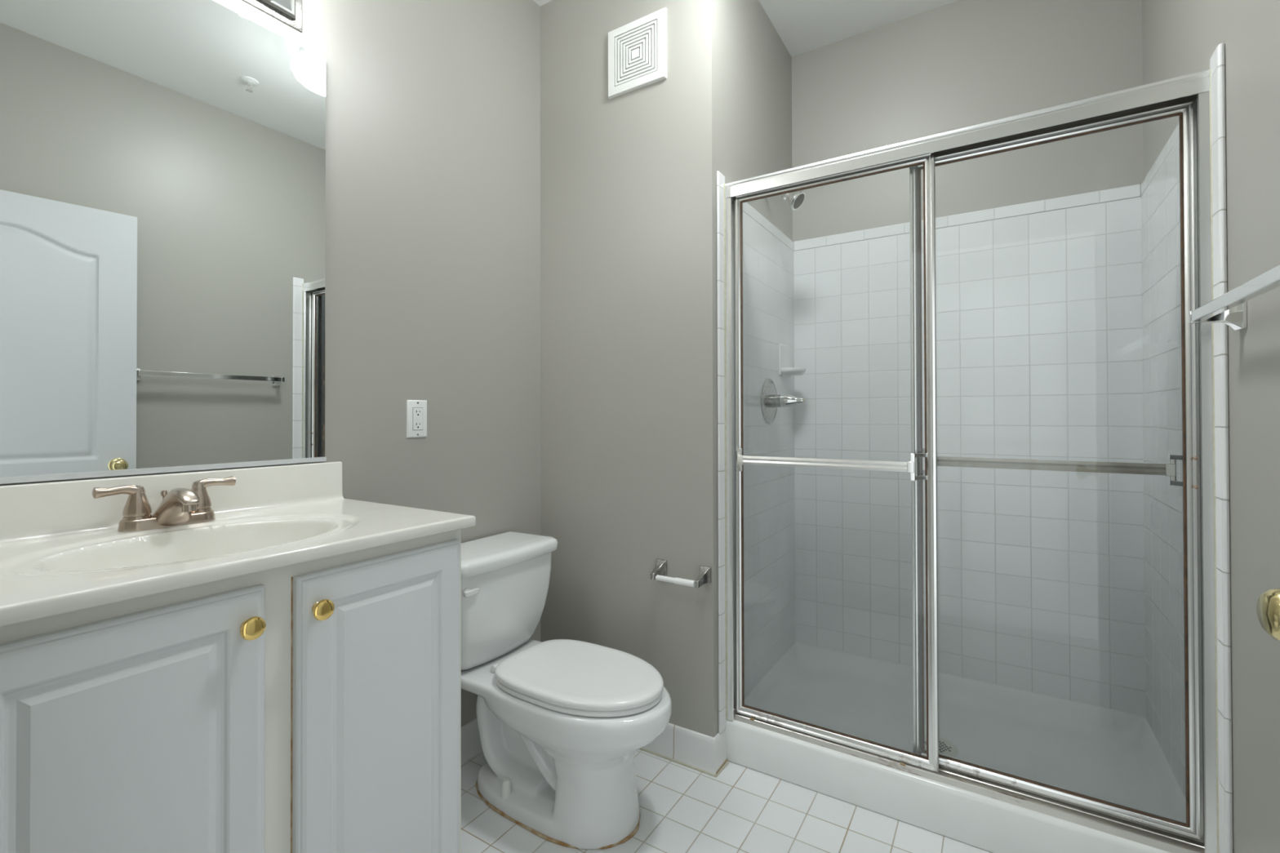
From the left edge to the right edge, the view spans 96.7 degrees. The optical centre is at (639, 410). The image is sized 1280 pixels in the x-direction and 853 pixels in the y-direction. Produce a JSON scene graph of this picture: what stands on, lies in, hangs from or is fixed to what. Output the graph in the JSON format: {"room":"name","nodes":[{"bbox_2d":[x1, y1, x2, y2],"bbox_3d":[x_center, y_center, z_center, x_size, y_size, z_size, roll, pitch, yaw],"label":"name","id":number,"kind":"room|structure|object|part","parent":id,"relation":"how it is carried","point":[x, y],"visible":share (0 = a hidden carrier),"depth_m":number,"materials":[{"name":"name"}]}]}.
{"room":"bathroom","nodes":[
{"label":"bathroom","id":0,"kind":"room"},
{"bbox_2d":[0,0,540,726],"bbox_3d":[-0.641,-0.213,1.902,0.100,2.732,2.670,0,-1,32],"label":"wall","id":1,"kind":"structure","parent":0,"point":[433,255],"depth_m":1.80,"materials":[{"name":"grey paint"}]},
{"bbox_2d":[0,0,326,484],"bbox_3d":[-1.035,-0.399,1.176,0.010,1.061,0.768,0,-1,32],"label":"wall mirror","id":2,"kind":"object","parent":1,"relation":"attached to","point":[162,162],"visible":1,"depth_m":1.20,"materials":[{"name":"silver mirror"}]},
{"bbox_2d":[0,461,345,544],"bbox_3d":[-1.012,0.186,1.178,0.038,0.102,0.810,0,-1,32],"label":"backsplash","id":3,"kind":"structure","parent":1,"relation":"attached to","point":[42,510],"depth_m":1.16,"materials":[{"name":"stone"}]},
{"bbox_2d":[242,0,302,32],"bbox_3d":[-0.970,-1.038,1.160,0.146,0.135,0.615,0,-1,32],"label":"vanity light","id":4,"kind":"object","parent":1,"relation":"attached to","point":[289,12],"visible":1,"depth_m":1.41,"materials":[{"name":"silver metal"}]},
{"bbox_3d":[-1.010,-1.037,1.186,0.046,0.099,0.575,0,-1,32],"label":"plate","id":5,"kind":"part","parent":4,"relation":"part of","materials":[{"name":"silver metal"}]},
{"bbox_2d":[406,400,426,437],"bbox_3d":[-0.679,0.026,1.736,0.009,0.114,0.070,0,-1,32],"label":"wall outlet","id":6,"kind":"object","parent":1,"relation":"attached to","point":[416,410],"visible":1,"depth_m":1.73,"materials":[{"name":"white plastic"}]},
{"bbox_2d":[413,407,422,430],"bbox_3d":[-0.678,0.026,1.735,0.001,0.069,0.036,0,-1,32],"label":"receptacle","id":7,"kind":"object","parent":6,"relation":"attached to","point":[417,411],"depth_m":1.73,"materials":[{"name":"white plastic"}]},
{"bbox_2d":[461,718,482,764],"bbox_3d":[-0.590,1.098,1.858,0.017,0.109,0.764,0,-1,32],"label":"baseboard","id":8,"kind":"structure","parent":1,"relation":"attached to","point":[471,745],"depth_m":1.90,"materials":[{"name":"tile"}]},
{"bbox_2d":[540,0,792,737],"bbox_3d":[0.173,-0.211,2.412,0.732,2.732,0.939,0,-1,32],"label":"wall","id":9,"kind":"structure","parent":0,"point":[628,387],"depth_m":2.00,"materials":[{"name":"grey paint"}]},
{"bbox_2d":[608,7,666,99],"bbox_3d":[-0.013,-1.235,1.974,0.238,0.238,0.013,0,-1,32],"label":"air vent","id":10,"kind":"object","parent":9,"relation":"in","point":[637,49],"visible":1,"depth_m":1.97,"materials":[{"name":"white plastic"}]},
{"bbox_2d":[650,558,711,587],"bbox_3d":[0.125,0.529,1.842,0.202,0.056,0.068,0,-1,32],"label":"toilet paper holder","id":11,"kind":"object","parent":9,"relation":"attached to","point":[660,571],"visible":1,"depth_m":1.82,"materials":[{"name":"silver metal"}]},
{"bbox_2d":[638,747,728,777],"bbox_3d":[-0.040,1.151,2.009,0.725,0.006,0.089,0,-1,32],"label":"trim","id":12,"kind":"structure","parent":9,"relation":"attached to","point":[641,748],"depth_m":1.84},
{"bbox_2d":[641,723,728,774],"bbox_3d":[-0.052,1.098,2.024,0.749,0.109,0.090,0,-1,32],"label":"baseboard","id":13,"kind":"structure","parent":9,"relation":"attached to","point":[703,752],"depth_m":1.85,"materials":[{"name":"tile"}]},
{"bbox_2d":[716,170,726,733],"bbox_3d":[0.268,0.132,1.862,0.010,1.821,0.054,0,-1,32],"label":"trim","id":14,"kind":"structure","parent":9,"relation":"attached to","point":[720,177],"depth_m":1.85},
{"bbox_2d":[731,196,794,250],"bbox_3d":[0.481,-0.729,2.212,0.008,0.045,0.755,0,-1,32],"label":"trim","id":15,"kind":"structure","parent":9,"relation":"attached to","point":[748,209],"depth_m":2.23,"materials":[{"name":"white tile"}]},
{"bbox_2d":[742,211,795,697],"bbox_3d":[0.483,0.173,2.204,0.008,1.760,0.755,0,-1,32],"label":"tile wall","id":16,"kind":"structure","parent":9,"relation":"attached to","point":[768,291],"depth_m":2.21,"materials":[{"name":"tile"}]},
{"bbox_2d":[760,377,804,423],"bbox_3d":[0.566,-0.036,2.203,0.139,0.180,0.180,0,-1,32],"label":"shower valve","id":17,"kind":"object","parent":9,"relation":"attached to","point":[771,400],"visible":1,"depth_m":2.20,"materials":[{"name":"silver metal"}]},
{"bbox_3d":[0.532,-0.036,2.225,0.041,0.052,0.052,0,-1,32],"label":"valve stem","id":18,"kind":"part","parent":17,"relation":"part of","materials":[{"name":"silver metal"}]},
{"bbox_3d":[0.587,-0.037,2.190,0.087,0.053,0.053,0,-1,32],"label":"valve handle","id":19,"kind":"part","parent":17,"relation":"part of","materials":[{"name":"silver metal"}]},
{"bbox_2d":[778,343,805,377],"bbox_3d":[0.647,-0.210,2.381,0.088,0.132,0.145,0,-1,32],"label":"soap dish","id":20,"kind":"object","parent":9,"relation":"attached to","point":[785,369],"visible":1,"depth_m":2.35,"materials":[{"name":"white ceramic"}]},
{"bbox_3d":[0.613,-0.210,2.402,0.008,0.132,0.145,0,-1,32],"label":"plate","id":21,"kind":"part","parent":20,"relation":"part of","materials":[{"name":"white ceramic"}]},
{"bbox_2d":[780,367,805,376],"bbox_3d":[0.650,-0.160,2.379,0.082,0.028,0.140,0,-1,32],"label":"tray","id":22,"kind":"object","parent":20,"relation":"on","point":[785,371],"depth_m":2.34,"materials":[{"name":"white ceramic"}]},
{"bbox_2d":[781,191,804,210],"bbox_3d":[0.547,-0.825,2.174,0.162,0.131,0.074,0,-1,32],"label":"sprayer","id":23,"kind":"object","parent":9,"relation":"attached to","point":[795,200],"visible":0.43,"depth_m":2.14,"materials":[{"name":"silver metal"}]},
{"bbox_2d":[461,749,991,852],"bbox_3d":[0.216,1.187,1.352,2.118,0.080,2.670,0,-1,32],"label":"floor","id":24,"kind":"structure","parent":0,"point":[682,809],"depth_m":1.59,"materials":[{"name":"tile"}]},
{"bbox_2d":[0,528,461,852],"bbox_3d":[-0.798,0.702,1.047,0.530,0.889,0.802,0,-1,32],"label":"vanity cabinet","id":25,"kind":"object","parent":24,"relation":"on","point":[314,706],"visible":0.99,"depth_m":0.90,"materials":[{"name":"white paint"}]},
{"bbox_3d":[-0.700,0.656,0.774,0.020,0.747,0.344,0,-1,32],"label":"cabinet door","id":26,"kind":"part","parent":25,"relation":"part of","materials":[{"name":"white wood"}]},
{"bbox_2d":[0,461,475,626],"bbox_3d":[-0.805,0.256,1.055,0.519,0.244,0.824,0,-1,32],"label":"countertop","id":27,"kind":"structure","parent":25,"relation":"on","point":[63,550],"depth_m":1.07,"materials":[{"name":"stone"}]},
{"bbox_2d":[92,475,235,532],"bbox_3d":[-0.961,0.191,1.162,0.180,0.091,0.174,0,0,-14],"label":"sink faucet","id":28,"kind":"object","parent":27,"relation":"on","point":[178,506],"visible":1,"depth_m":1.12,"materials":[{"name":"silver metal"}]},
{"bbox_3d":[-1.005,0.159,1.098,0.024,0.028,0.078,0,-1,31],"label":"lever","id":29,"kind":"part","parent":28,"relation":"part of","materials":[{"name":"silver metal"}]},
{"bbox_3d":[-0.991,0.181,1.121,0.045,0.065,0.045,0,-1,32],"label":"faucet handle","id":30,"kind":"part","parent":28,"relation":"part of","materials":[{"name":"silver metal"}]},
{"bbox_3d":[-0.985,0.189,1.178,0.012,0.048,0.012,0,-1,32],"label":"lift rod","id":31,"kind":"part","parent":28,"relation":"part of","materials":[{"name":"silver metal"}]},
{"bbox_3d":[-0.963,0.224,1.164,0.057,0.021,0.158,0,-1,32],"label":"plate","id":32,"kind":"part","parent":28,"relation":"part of","materials":[{"name":"silver metal"}]},
{"bbox_3d":[-0.925,0.196,1.140,0.141,0.082,0.066,0,-1,32],"label":"spout","id":33,"kind":"part","parent":28,"relation":"part of","materials":[{"name":"silver metal"}]},
{"bbox_3d":[-0.936,0.182,1.207,0.045,0.065,0.045,0,-1,32],"label":"faucet handle","id":34,"kind":"part","parent":28,"relation":"part of","materials":[{"name":"silver metal"}]},
{"bbox_3d":[-0.921,0.160,1.230,0.024,0.028,0.078,0,-1,33],"label":"lever","id":35,"kind":"part","parent":28,"relation":"part of","materials":[{"name":"silver metal"}]},
{"bbox_3d":[-0.605,0.338,0.885,0.027,0.036,0.036,0,-1,32],"label":"knob","id":36,"kind":"part","parent":25,"relation":"part of","materials":[{"name":"gold metal"}]},
{"bbox_3d":[-0.547,0.342,0.977,0.027,0.036,0.036,0,-1,32],"label":"knob","id":37,"kind":"part","parent":25,"relation":"part of","materials":[{"name":"gold metal"}]},
{"bbox_3d":[-0.490,0.658,1.107,0.020,0.747,0.344,0,-1,32],"label":"cabinet door","id":38,"kind":"part","parent":25,"relation":"part of","materials":[{"name":"white wood"}]},
{"bbox_2d":[461,531,671,849],"bbox_3d":[-0.250,0.793,1.690,0.751,0.718,0.433,0,-1,32],"label":"toilet","id":39,"kind":"object","parent":24,"relation":"on","point":[562,723],"visible":0.98,"depth_m":1.60,"materials":[{"name":"white ceramic"}]},
{"bbox_3d":[-0.484,0.525,1.637,0.011,0.016,0.050,0,-1,32],"label":"flush lever","id":40,"kind":"part","parent":39,"relation":"part of","materials":[{"name":"white plastic"}]},
{"bbox_3d":[-0.478,0.626,1.835,0.213,0.308,0.410,0,-1,32],"label":"tank","id":41,"kind":"part","parent":39,"relation":"part of","materials":[{"name":"white ceramic"}]},
{"bbox_3d":[-0.471,0.458,1.832,0.230,0.044,0.433,0,-1,32],"label":"tank lid","id":42,"kind":"part","parent":39,"relation":"part of","materials":[{"name":"white ceramic"}]},
{"bbox_3d":[-0.246,0.967,1.687,0.744,0.366,0.361,0,-1,32],"label":"bowl","id":43,"kind":"part","parent":39,"relation":"part of","materials":[{"name":"white ceramic"}]},
{"bbox_3d":[-0.165,0.774,1.637,0.495,0.014,0.341,0,-1,32],"label":"seat","id":44,"kind":"part","parent":39,"relation":"part of","materials":[{"name":"white plastic"}]},
{"bbox_3d":[-0.165,0.754,1.637,0.500,0.022,0.344,0,-1,32],"label":"lid","id":45,"kind":"part","parent":39,"relation":"part of","materials":[{"name":"white plastic"}]},
{"bbox_2d":[724,641,1186,852],"bbox_3d":[0.980,1.082,1.878,1.180,0.134,0.764,0,-1,32],"label":"shower pan","id":46,"kind":"object","parent":24,"relation":"on","point":[1105,753],"visible":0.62,"depth_m":1.82,"materials":[{"name":"plastic"}]},
{"bbox_2d":[724,68,1218,852],"bbox_3d":[0.793,0.128,1.594,1.171,1.770,0.137,0,-1,31],"label":"sliding shower door","id":47,"kind":"structure","parent":46,"relation":"on","point":[1188,96],"depth_m":1.50,"materials":[{"name":"silver glass"}]},
{"bbox_3d":[0.567,0.139,1.728,0.596,1.710,0.021,0,-1,32],"label":"sliding panel","id":48,"kind":"part","parent":47,"relation":"part of","materials":[{"name":"glass"}]},
{"bbox_3d":[1.031,0.136,1.466,0.602,1.704,0.021,0,-1,32],"label":"sliding panel","id":49,"kind":"part","parent":47,"relation":"part of","materials":[{"name":"glass"}]},
{"bbox_2d":[533,0,957,57],"bbox_3d":[0.209,-1.625,1.374,2.118,0.080,2.670,0,-1,32],"label":"ceiling","id":50,"kind":"structure","parent":0,"point":[803,26],"depth_m":2.28,"materials":[{"name":"white paint"}]},
{"bbox_2d":[791,0,1143,251],"bbox_3d":[1.208,-0.214,2.255,1.186,2.732,0.100,0,-1,32],"label":"wall","id":51,"kind":"structure","parent":0,"point":[958,64],"depth_m":2.17,"materials":[{"name":"grey paint"}]},
{"bbox_2d":[794,183,1140,251],"bbox_3d":[1.178,-0.731,2.213,1.170,0.045,0.008,0,-1,32],"label":"trim","id":52,"kind":"structure","parent":51,"relation":"attached to","point":[1131,191],"depth_m":2.12,"materials":[{"name":"white tile"}]},
{"bbox_2d":[793,196,1146,715],"bbox_3d":[1.180,0.171,2.206,1.170,1.760,0.008,0,-1,32],"label":"tile wall","id":53,"kind":"structure","parent":51,"relation":"attached to","point":[1039,348],"depth_m":2.12,"materials":[{"name":"tile"}]},
{"bbox_2d":[1142,0,1279,852],"bbox_3d":[1.066,-0.225,0.825,0.100,2.732,2.670,0,-1,32],"label":"wall","id":54,"kind":"structure","parent":0,"point":[1180,37],"depth_m":1.11,"materials":[{"name":"grey paint"}]},
{"bbox_2d":[1140,124,1179,195],"bbox_3d":[1.477,-0.737,1.583,0.008,0.045,0.755,0,-1,32],"label":"trim","id":55,"kind":"structure","parent":54,"relation":"attached to","point":[1174,138],"depth_m":1.66,"materials":[{"name":"white tile"}]},
{"bbox_2d":[1141,138,1186,798],"bbox_3d":[1.479,0.166,1.575,0.008,1.760,0.755,0,-1,32],"label":"tile wall","id":56,"kind":"structure","parent":54,"relation":"attached to","point":[1160,202],"depth_m":1.65,"materials":[{"name":"tile"}]},
{"bbox_2d":[1209,43,1233,852],"bbox_3d":[1.260,0.179,1.232,0.012,1.929,0.060,0,-1,32],"label":"trim","id":57,"kind":"structure","parent":54,"relation":"attached to","point":[1217,60],"depth_m":1.22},
{"bbox_2d":[1187,264,1279,330],"bbox_3d":[1.005,-0.190,0.895,0.080,0.054,0.659,0,-1,32],"label":"towel bar","id":58,"kind":"object","parent":54,"relation":"attached to","point":[1229,308],"visible":1,"depth_m":1.02,"materials":[{"name":"silver metal"}]},
{"bbox_2d":[1256,588,1279,640],"bbox_3d":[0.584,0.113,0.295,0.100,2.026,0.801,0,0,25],"label":"door knob","id":59,"kind":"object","parent":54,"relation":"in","point":[1268,606],"depth_m":0.61,"materials":[{"name":"gold metal"}]}
]}

